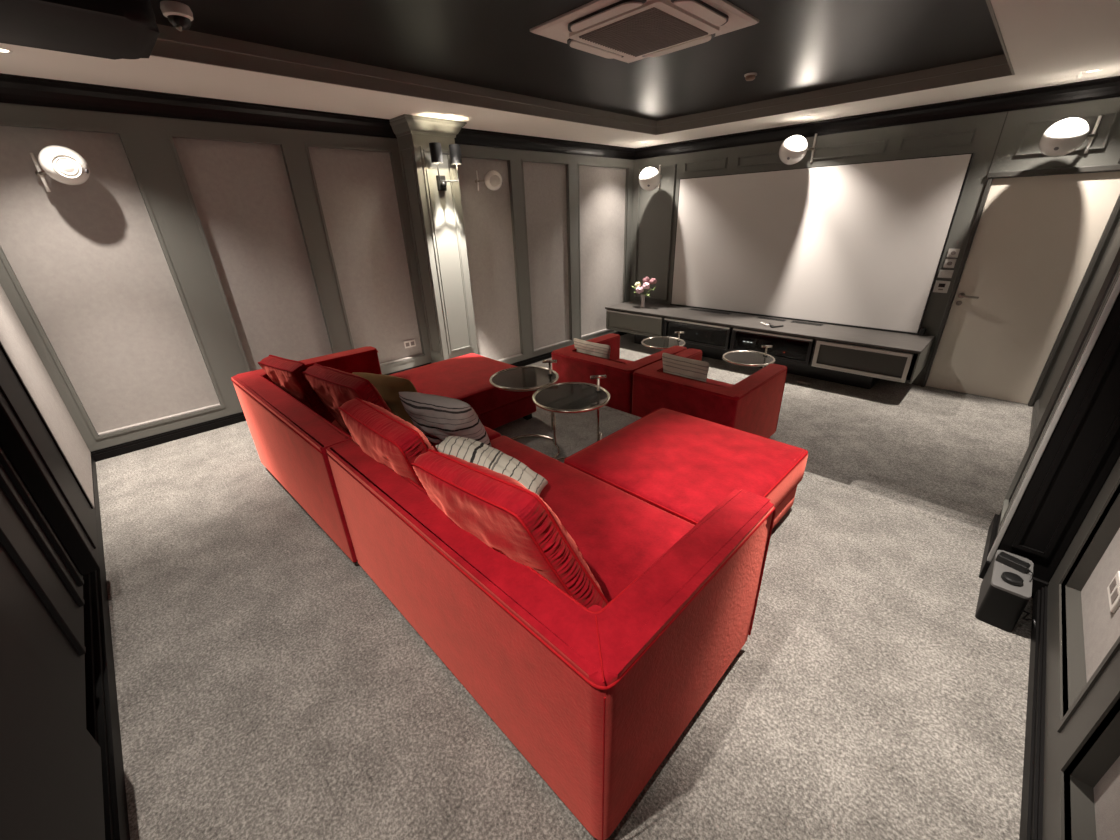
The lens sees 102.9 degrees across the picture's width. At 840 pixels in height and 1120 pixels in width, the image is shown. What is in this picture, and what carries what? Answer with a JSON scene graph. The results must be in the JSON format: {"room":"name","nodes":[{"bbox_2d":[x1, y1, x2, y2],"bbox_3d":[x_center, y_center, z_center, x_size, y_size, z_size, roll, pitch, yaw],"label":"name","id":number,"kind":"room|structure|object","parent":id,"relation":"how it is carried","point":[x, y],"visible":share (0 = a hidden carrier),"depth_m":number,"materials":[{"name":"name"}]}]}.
{"room":"home theater","nodes":[
{"label":"home theater","id":0,"kind":"room"},
{"bbox_2d":[0,284,93,505],"bbox_3d":[-1.931,0.068,1.302,5.486,2.870,0.198,21,33,41],"label":"wall","id":1,"kind":"structure","parent":0,"point":[14,338],"depth_m":2.85,"materials":[{"name":"grey paint"}]},
{"bbox_2d":[0,341,104,839],"bbox_3d":[-1.677,-0.118,1.089,2.380,2.070,0.162,21,33,41],"label":"trim","id":2,"kind":"structure","parent":1,"relation":"attached to","point":[51,785],"depth_m":1.30,"materials":[{"name":"black paint"}]},
{"bbox_2d":[83,454,129,839],"bbox_3d":[-1.847,1.007,1.787,5.286,0.115,0.060,21,33,41],"label":"baseboard","id":3,"kind":"structure","parent":1,"relation":"attached to","point":[102,713],"depth_m":1.68,"materials":[{"name":"black paint"}]},
{"bbox_2d":[0,103,633,452],"bbox_3d":[-1.364,-1.744,5.335,0.166,2.970,7.100,21,33,41],"label":"wall","id":4,"kind":"structure","parent":0,"point":[191,254],"depth_m":3.91,"materials":[{"name":"grey paint"}]},
{"bbox_2d":[29,145,89,191],"bbox_3d":[-3.289,-1.659,2.947,0.276,0.263,0.270,21,33,41],"label":"wall speaker","id":5,"kind":"object","parent":4,"relation":"attached to","point":[64,165],"visible":1,"depth_m":2.89,"materials":[{"name":"white plastic"}]},
{"bbox_2d":[0,73,396,138],"bbox_3d":[-2.672,-2.390,3.446,0.100,0.140,3.025,21,33,41],"label":"trim","id":6,"kind":"structure","parent":4,"relation":"attached to","point":[14,89],"depth_m":3.29,"materials":[{"name":"black paint"}]},
{"bbox_2d":[91,362,431,461],"bbox_3d":[-2.620,-0.186,4.488,0.022,0.085,3.030,21,33,41],"label":"baseboard","id":7,"kind":"structure","parent":4,"relation":"attached to","point":[135,445],"depth_m":3.82,"materials":[{"name":"black paint"}]},
{"bbox_2d":[404,339,415,347],"bbox_3d":[-1.755,-0.889,5.217,0.012,0.080,0.140,21,33,41],"label":"wall outlet","id":8,"kind":"object","parent":4,"relation":"attached to","point":[411,343],"visible":1,"depth_m":5.21,"materials":[{"name":"white plastic"}]},
{"bbox_2d":[389,114,477,362],"bbox_3d":[-1.287,-1.808,4.966,0.400,2.549,0.680,21,33,41],"label":"pilaster","id":9,"kind":"object","parent":4,"relation":"attached to","point":[436,217],"depth_m":4.78,"materials":[{"name":"grey paint"}]},
{"bbox_2d":[429,142,461,190],"bbox_3d":[-1.157,-2.536,4.490,0.206,0.400,0.332,21,33,41],"label":"wall sconce","id":10,"kind":"object","parent":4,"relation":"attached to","point":[436,153],"visible":1,"depth_m":4.43,"materials":[{"name":"black metal"}]},
{"bbox_2d":[475,170,502,190],"bbox_3d":[-0.803,-2.771,5.164,0.301,0.214,0.229,21,33,41],"label":"wall speaker","id":11,"kind":"object","parent":4,"relation":"attached to","point":[492,180],"visible":1,"depth_m":5.09,"materials":[{"name":"white plastic"}]},
{"bbox_2d":[454,128,634,159],"bbox_3d":[-0.037,-3.568,5.817,0.100,0.140,3.465,21,33,41],"label":"trim","id":12,"kind":"structure","parent":4,"relation":"attached to","point":[474,137],"depth_m":5.61,"materials":[{"name":"black paint"}]},
{"bbox_2d":[511,331,627,366],"bbox_3d":[0.025,-1.074,6.992,0.022,0.085,3.460,21,33,41],"label":"baseboard","id":13,"kind":"structure","parent":4,"relation":"attached to","point":[535,359],"depth_m":6.64,"materials":[{"name":"black paint"}]},
{"bbox_2d":[0,0,1119,147],"bbox_3d":[0.545,-2.502,2.915,5.486,0.300,7.200,21,33,41],"label":"ceiling","id":14,"kind":"structure","parent":0,"point":[1047,42],"depth_m":3.22,"materials":[{"name":"white paint"}]},
{"bbox_2d":[0,48,12,53],"bbox_3d":[-2.970,-1.960,2.366,0.096,0.004,0.096,21,33,41],"label":"recessed light","id":15,"kind":"object","parent":14,"relation":"in","point":[2,50],"visible":1,"depth_m":2.38,"materials":[{"name":"white plastic"}]},
{"bbox_2d":[0,0,159,59],"bbox_3d":[-1.677,-1.305,1.216,0.506,0.320,0.813,21,33,41],"label":"projector","id":16,"kind":"object","parent":14,"relation":"hanging from","point":[108,29],"visible":1,"depth_m":1.37,"materials":[{"name":"black plastic"}]},
{"bbox_2d":[150,0,1014,134],"bbox_3d":[0.585,-2.419,2.928,3.320,0.144,5.110,21,33,41],"label":"trim","id":17,"kind":"structure","parent":14,"relation":"attached to","point":[171,43],"depth_m":3.67,"materials":[{"name":"grey paint"}]},
{"bbox_2d":[1084,69,1101,72],"bbox_3d":[4.151,-2.719,3.478,0.096,0.004,0.096,21,33,41],"label":"recessed light","id":18,"kind":"object","parent":14,"relation":"in","point":[1094,70],"visible":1,"depth_m":3.48,"materials":[{"name":"white plastic"}]},
{"bbox_2d":[96,333,1032,839],"bbox_3d":[0.638,0.140,4.125,5.486,0.426,7.200,21,33,41],"label":"floor","id":19,"kind":"structure","parent":0,"point":[268,687],"depth_m":1.78,"materials":[{"name":"grey carpet"}]},
{"bbox_2d":[231,346,500,561],"bbox_3d":[-1.308,0.085,3.018,1.641,0.732,1.060,21,33,41],"label":"sofa section","id":20,"kind":"object","parent":19,"relation":"on","point":[291,440],"visible":0.42,"depth_m":2.56,"materials":[{"name":"red fabric"}]},
{"bbox_2d":[258,355,334,422],"bbox_3d":[-1.680,-0.207,2.888,0.591,0.460,0.240,18,31,36],"label":"cushion","id":21,"kind":"object","parent":20,"relation":"on","point":[287,375],"visible":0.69,"depth_m":2.72,"materials":[{"name":"red fabric"}]},
{"bbox_2d":[302,364,392,429],"bbox_3d":[-1.189,-0.084,2.592,0.653,0.470,0.265,16,30,35],"label":"cushion","id":22,"kind":"object","parent":20,"relation":"on","point":[334,387],"visible":0.55,"depth_m":2.41,"materials":[{"name":"red fabric"}]},
{"bbox_2d":[352,372,416,424],"bbox_3d":[-1.001,-0.118,2.706,0.571,0.412,0.212,14,29,32],"label":"throw cushion","id":23,"kind":"object","parent":20,"relation":"on","point":[389,387],"visible":0.43,"depth_m":2.55,"materials":[{"name":"brown fabric"}]},
{"bbox_2d":[332,420,500,451],"bbox_3d":[-1.188,0.096,3.037,1.491,0.208,0.874,21,33,41],"label":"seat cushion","id":24,"kind":"object","parent":20,"relation":"on","point":[492,434],"depth_m":2.79,"materials":[{"name":"red fabric"}]},
{"bbox_2d":[399,392,491,446],"bbox_3d":[-0.628,0.008,2.462,0.495,0.360,0.244,9,27,23],"label":"throw cushion","id":25,"kind":"object","parent":20,"relation":"on","point":[437,417],"visible":0.89,"depth_m":2.34,"materials":[{"name":"beige fabric"}]},
{"bbox_2d":[391,353,536,428],"bbox_3d":[-0.864,-0.210,3.966,0.979,0.450,0.944,21,33,41],"label":"ottoman","id":26,"kind":"object","parent":19,"relation":"on","point":[465,378],"visible":0.47,"depth_m":3.74,"materials":[{"name":"red fabric"}]},
{"bbox_2d":[489,360,559,458],"bbox_3d":[-0.250,-0.084,3.323,0.503,0.711,0.503,-7,25,-12],"label":"side table","id":27,"kind":"object","parent":19,"relation":"on","point":[523,378],"visible":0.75,"depth_m":3.23,"materials":[{"name":"silver metal"}]},
{"bbox_2d":[326,436,775,839],"bbox_3d":[-0.122,0.526,1.961,1.649,0.732,1.006,21,33,41],"label":"sofa section","id":28,"kind":"object","parent":19,"relation":"on","point":[595,699],"visible":0.8,"depth_m":1.36,"materials":[{"name":"red fabric"}]},
{"bbox_2d":[337,397,434,488],"bbox_3d":[-0.741,0.156,2.017,0.256,0.463,0.686,-23,32,-38],"label":"cushion","id":29,"kind":"object","parent":28,"relation":"on","point":[392,441],"visible":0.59,"depth_m":1.79,"materials":[{"name":"red fabric"}]},
{"bbox_2d":[435,436,547,495],"bbox_3d":[-0.345,0.217,2.110,0.607,0.223,0.248,8,27,21],"label":"throw cushion","id":30,"kind":"object","parent":28,"relation":"on","point":[467,449],"visible":0.63,"depth_m":2.06,"materials":[{"name":"beige fabric"}]},
{"bbox_2d":[411,449,608,608],"bbox_3d":[-0.185,0.356,1.499,0.788,0.487,0.247,20,33,39],"label":"cushion","id":31,"kind":"object","parent":28,"relation":"on","point":[494,507],"visible":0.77,"depth_m":1.31,"materials":[{"name":"red fabric"}]},
{"bbox_2d":[490,436,694,601],"bbox_3d":[-0.122,0.505,2.061,1.501,0.208,0.867,21,33,41],"label":"seat cushion","id":32,"kind":"object","parent":28,"relation":"on","point":[618,534],"depth_m":1.94,"materials":[{"name":"red fabric"}]},
{"bbox_2d":[532,375,610,460],"bbox_3d":[0.079,0.070,2.962,0.503,0.711,0.503,-11,26,-18],"label":"side table","id":33,"kind":"object","parent":19,"relation":"on","point":[566,397],"visible":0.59,"depth_m":2.85,"materials":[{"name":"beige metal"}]},
{"bbox_2d":[551,333,686,413],"bbox_3d":[0.621,-0.411,4.759,1.023,0.700,0.997,21,33,41],"label":"armchair","id":34,"kind":"object","parent":19,"relation":"on","point":[571,365],"visible":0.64,"depth_m":4.33,"materials":[{"name":"red fabric"}]},
{"bbox_2d":[574,338,609,358],"bbox_3d":[0.318,-0.633,4.613,0.546,0.338,0.160,21,33,41],"label":"throw cushion","id":35,"kind":"object","parent":34,"relation":"on","point":[596,349],"visible":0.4,"depth_m":4.54,"materials":[{"name":"fabric"}]},
{"bbox_2d":[615,359,633,363],"bbox_3d":[0.671,-0.426,4.807,0.725,0.200,0.844,21,33,41],"label":"seat cushion","id":36,"kind":"object","parent":34,"relation":"on","point":[620,360],"depth_m":5.15,"materials":[{"name":"red fabric"}]},
{"bbox_2d":[641,331,685,348],"bbox_3d":[1.205,-0.678,5.278,0.503,0.711,0.503,-7,25,-10],"label":"side table","id":37,"kind":"object","parent":19,"relation":"on","point":[661,342],"visible":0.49,"depth_m":5.17,"materials":[{"name":"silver metal"}]},
{"bbox_2d":[564,408,807,528],"bbox_3d":[0.704,0.380,2.556,0.959,0.451,0.994,21,33,41],"label":"ottoman","id":38,"kind":"object","parent":19,"relation":"on","point":[682,465],"visible":0.67,"depth_m":2.38,"materials":[{"name":"red fabric"}]},
{"bbox_2d":[632,348,786,437],"bbox_3d":[1.340,-0.134,4.098,0.973,0.700,0.997,21,33,41],"label":"armchair","id":39,"kind":"object","parent":19,"relation":"on","point":[752,405],"visible":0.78,"depth_m":3.73,"materials":[{"name":"red fabric"}]},
{"bbox_2d":[662,353,708,381],"bbox_3d":[1.072,-0.360,3.912,0.481,0.376,0.160,21,33,41],"label":"throw cushion","id":40,"kind":"object","parent":39,"relation":"on","point":[672,364],"visible":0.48,"depth_m":3.84,"materials":[{"name":"fabric"}]},
{"bbox_2d":[706,378,733,387],"bbox_3d":[1.390,-0.149,4.146,0.675,0.200,0.844,21,33,41],"label":"seat cushion","id":41,"kind":"object","parent":39,"relation":"on","point":[720,383],"depth_m":4.37,"materials":[{"name":"red fabric"}]},
{"bbox_2d":[722,345,774,367],"bbox_3d":[1.920,-0.408,4.633,0.503,0.711,0.503,-7,25,-10],"label":"side table","id":42,"kind":"object","parent":19,"relation":"on","point":[743,358],"visible":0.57,"depth_m":4.52,"materials":[{"name":"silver metal"}]},
{"bbox_2d":[605,300,934,388],"bbox_3d":[2.504,-1.126,6.293,4.172,0.604,0.812,21,33,41],"label":"media console","id":43,"kind":"object","parent":19,"relation":"on","point":[852,356],"visible":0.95,"depth_m":5.58,"materials":[{"name":"grey wood"}]},
{"bbox_2d":[640,294,644,307],"bbox_3d":[1.325,-1.902,7.121,0.090,0.200,0.090,21,33,41],"label":"vase","id":44,"kind":"object","parent":43,"relation":"on","point":[643,295],"visible":0.98,"depth_m":7.11,"materials":[{"name":"silver metal"}]},
{"bbox_2d":[636,286,643,294],"bbox_3d":[1.261,-1.958,7.061,0.128,0.316,0.130,21,33,41],"label":"peony","id":45,"kind":"object","parent":44,"relation":"in","point":[639,289],"visible":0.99,"depth_m":6.99,"materials":[{"name":"pink plant"}]},
{"bbox_2d":[642,282,649,292],"bbox_3d":[1.349,-1.976,7.025,0.125,0.373,0.125,21,33,41],"label":"peony","id":46,"kind":"object","parent":44,"relation":"in","point":[646,285],"visible":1,"depth_m":6.94,"materials":[{"name":"pink plant"}]},
{"bbox_2d":[642,277,649,290],"bbox_3d":[1.363,-2.044,7.084,0.119,0.446,0.112,-8,25,-12],"label":"peony","id":47,"kind":"object","parent":44,"relation":"in","point":[646,279],"visible":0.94,"depth_m":6.98,"materials":[{"name":"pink plant"}]},
{"bbox_2d":[645,278,656,293],"bbox_3d":[1.416,-2.008,7.014,0.201,0.436,0.112,21,33,41],"label":"peony","id":48,"kind":"object","parent":44,"relation":"in","point":[653,280],"visible":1,"depth_m":6.89,"materials":[{"name":"pink plant"}]},
{"bbox_2d":[688,308,731,314],"bbox_3d":[2.247,-1.631,6.695,0.650,0.004,0.110,21,33,41],"label":"vent grille","id":49,"kind":"object","parent":43,"relation":"attached to","point":[693,309],"depth_m":6.67,"materials":[{"name":"black plastic"}]},
{"bbox_2d":[757,316,785,320],"bbox_3d":[2.892,-1.383,6.102,0.370,0.004,0.110,21,33,41],"label":"vent grille","id":50,"kind":"object","parent":43,"relation":"attached to","point":[758,317],"depth_m":6.11,"materials":[{"name":"black plastic"}]},
{"bbox_2d":[791,321,823,325],"bbox_3d":[3.214,-1.258,5.806,0.380,0.004,0.110,21,33,41],"label":"vent grille","id":51,"kind":"object","parent":43,"relation":"attached to","point":[796,322],"depth_m":5.79,"materials":[{"name":"black plastic"}]},
{"bbox_2d":[797,379,812,385],"bbox_3d":[3.018,-0.464,5.497,0.160,0.030,0.100,21,33,41],"label":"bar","id":52,"kind":"object","parent":19,"relation":"on","point":[809,383],"visible":1,"depth_m":5.48,"materials":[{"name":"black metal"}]},
{"bbox_2d":[975,550,1035,632],"bbox_3d":[1.979,0.754,1.943,0.186,0.200,0.295,21,33,41],"label":"speaker","id":53,"kind":"object","parent":19,"relation":"on","point":[1000,604],"visible":0.96,"depth_m":1.88,"materials":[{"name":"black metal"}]},
{"bbox_2d":[1001,572,1023,585],"bbox_3d":[1.899,0.665,1.874,0.066,0.024,0.066,21,33,41],"label":"puck","id":54,"kind":"object","parent":53,"relation":"on","point":[1011,578],"visible":1,"depth_m":1.86,"materials":[{"name":"black plastic"}]},
{"bbox_2d":[995,552,1033,581],"bbox_3d":[1.983,0.703,1.942,0.084,0.175,0.191,-2,25,-1],"label":"charger","id":55,"kind":"object","parent":53,"relation":"on","point":[1004,558],"visible":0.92,"depth_m":1.94,"materials":[{"name":"black plastic"}]},
{"bbox_2d":[150,0,1003,120],"bbox_3d":[0.581,-2.512,2.886,3.310,0.060,5.100,21,33,41],"label":"ceiling","id":56,"kind":"structure","parent":0,"point":[795,46],"depth_m":3.02,"materials":[{"name":"black paint"}]},
{"bbox_2d":[160,0,192,30],"bbox_3d":[-1.955,-2.057,2.292,0.132,0.110,0.132,21,33,41],"label":"dome camera","id":57,"kind":"object","parent":56,"relation":"attached to","point":[178,14],"visible":1,"depth_m":2.25,"materials":[{"name":"white plastic"}]},
{"bbox_2d":[530,0,758,62],"bbox_3d":[0.509,-2.364,2.708,0.980,0.056,0.980,21,33,41],"label":"air conditioner","id":58,"kind":"object","parent":56,"relation":"attached to","point":[628,31],"visible":1,"depth_m":2.60,"materials":[{"name":"white plastic"}]},
{"bbox_2d":[579,7,707,56],"bbox_3d":[0.510,-2.343,2.718,0.540,0.010,0.580,21,33,41],"label":"grille","id":59,"kind":"object","parent":58,"relation":"attached to","point":[650,29],"depth_m":2.67,"materials":[{"name":"grey plastic"}]},
{"bbox_2d":[744,72,756,80],"bbox_3d":[1.610,-2.897,3.773,0.100,0.044,0.100,21,33,41],"label":"smoke detector","id":60,"kind":"object","parent":56,"relation":"attached to","point":[749,76],"visible":1,"depth_m":3.75,"materials":[{"name":"white plastic"}]},
{"bbox_2d":[629,97,1119,404],"bbox_3d":[3.107,-2.138,5.854,5.486,2.970,0.184,21,33,41],"label":"wall","id":61,"kind":"structure","parent":0,"point":[654,212],"depth_m":4.76,"materials":[{"name":"grey paint"}]},
{"bbox_2d":[639,165,661,190],"bbox_3d":[1.374,-3.575,6.581,0.311,0.356,0.501,21,33,41],"label":"wall speaker","id":62,"kind":"object","parent":61,"relation":"attached to","point":[649,178],"visible":1,"depth_m":6.43,"materials":[{"name":"white"}]},
{"bbox_2d":[779,134,816,164],"bbox_3d":[2.770,-3.173,5.234,0.297,0.320,0.493,21,33,41],"label":"wall speaker","id":63,"kind":"object","parent":61,"relation":"attached to","point":[794,148],"visible":1,"depth_m":5.10,"materials":[{"name":"white"}]},
{"bbox_2d":[670,153,973,335],"bbox_3d":[2.954,-2.245,5.808,3.330,1.805,0.089,21,33,41],"label":"projector screen","id":64,"kind":"object","parent":61,"relation":"attached to","point":[859,245],"visible":1,"depth_m":5.52,"materials":[{"name":"white fabric"}]},
{"bbox_2d":[634,76,1119,159],"bbox_3d":[2.986,-3.390,5.196,5.286,0.140,0.100,21,33,41],"label":"trim","id":65,"kind":"structure","parent":61,"relation":"attached to","point":[1109,87],"depth_m":4.60,"materials":[{"name":"black paint"}]},
{"bbox_2d":[933,280,950,292],"bbox_3d":[4.183,-1.461,4.893,0.125,0.125,0.014,21,33,41],"label":"thermostat","id":66,"kind":"object","parent":61,"relation":"attached to","point":[940,286],"visible":1,"depth_m":4.89,"materials":[{"name":"white plastic"}]},
{"bbox_2d":[938,270,953,277],"bbox_3d":[4.178,-1.583,4.836,0.120,0.082,0.016,21,33,41],"label":"light switch","id":67,"kind":"object","parent":61,"relation":"attached to","point":[942,273],"visible":1,"depth_m":4.83,"materials":[{"name":"white plastic"}]},
{"bbox_2d":[943,259,956,267],"bbox_3d":[4.173,-1.677,4.781,0.092,0.088,0.033,21,33,41],"label":"dimmer switch","id":68,"kind":"object","parent":61,"relation":"attached to","point":[949,263],"visible":1,"depth_m":4.78,"materials":[{"name":"white plastic"}]},
{"bbox_2d":[947,249,959,257],"bbox_3d":[4.172,-1.771,4.736,0.092,0.088,0.033,21,33,41],"label":"dimmer switch","id":69,"kind":"object","parent":61,"relation":"attached to","point":[953,253],"visible":1,"depth_m":4.73,"materials":[{"name":"white plastic"}]},
{"bbox_2d":[921,111,1119,406],"bbox_3d":[4.578,-1.526,4.416,0.985,2.760,0.060,21,33,41],"label":"trim","id":70,"kind":"structure","parent":61,"relation":"attached to","point":[1114,167],"depth_m":4.31,"materials":[{"name":"grey paint"}]},
{"bbox_2d":[925,171,1119,403],"bbox_3d":[4.597,-1.266,4.547,0.873,2.165,0.102,21,33,41],"label":"door","id":71,"kind":"structure","parent":61,"relation":"in","point":[1036,239],"depth_m":4.48,"materials":[{"name":"beige paint"}]},
{"bbox_2d":[1039,115,1102,156],"bbox_3d":[4.368,-2.432,3.831,0.344,0.308,0.487,21,33,41],"label":"wall speaker","id":72,"kind":"object","parent":61,"relation":"attached to","point":[1065,136],"visible":1,"depth_m":3.73,"materials":[{"name":"white plastic"}]},
{"bbox_2d":[1037,220,1119,839],"bbox_3d":[2.488,-0.257,1.793,0.166,2.970,7.100,21,33,41],"label":"wall","id":73,"kind":"structure","parent":0,"point":[1081,789],"depth_m":1.45,"materials":[{"name":"grey paint"}]},
{"bbox_2d":[1019,586,1047,839],"bbox_3d":[1.107,1.252,1.060,0.022,0.085,3.030,21,33,41],"label":"baseboard","id":74,"kind":"structure","parent":73,"relation":"attached to","point":[1031,819],"depth_m":1.48,"materials":[{"name":"black paint"}]},
{"bbox_2d":[1029,399,1038,443],"bbox_3d":[4.021,0.245,3.805,0.022,0.085,2.700,21,33,41],"label":"baseboard","id":75,"kind":"structure","parent":73,"relation":"attached to","point":[1034,419],"depth_m":4.27,"materials":[{"name":"grey paint"}]},
{"bbox_2d":[979,247,1119,597],"bbox_3d":[2.209,-0.458,1.750,0.296,2.549,0.680,21,33,41],"label":"trim","id":76,"kind":"structure","parent":73,"relation":"attached to","point":[1082,450],"depth_m":1.85,"materials":[{"name":"black paint"}]},
{"bbox_2d":[987,276,1119,561],"bbox_3d":[2.009,-0.373,1.652,0.016,2.290,0.031,21,33,41],"label":"trim","id":77,"kind":"structure","parent":73,"relation":"attached to","point":[1115,292],"depth_m":1.80,"materials":[{"name":"grey paint"}]},
{"bbox_2d":[1107,571,1119,612],"bbox_3d":[1.838,0.566,1.475,0.012,0.080,0.140,21,33,41],"label":"wall outlet","id":78,"kind":"object","parent":73,"relation":"attached to","point":[1113,589],"visible":1,"depth_m":1.47,"materials":[{"name":"white plastic"}]},
{"bbox_2d":[1109,577,1116,593],"bbox_3d":[1.857,0.555,1.498,0.002,0.044,0.044,21,33,41],"label":"socket","id":79,"kind":"object","parent":78,"relation":"attached to","point":[1113,585],"depth_m":1.49,"materials":[{"name":"grey plastic"}]},
{"bbox_2d":[1111,588,1118,603],"bbox_3d":[1.812,0.575,1.458,0.002,0.044,0.044,21,33,41],"label":"socket","id":80,"kind":"object","parent":78,"relation":"attached to","point":[1115,594],"depth_m":1.45,"materials":[{"name":"grey plastic"}]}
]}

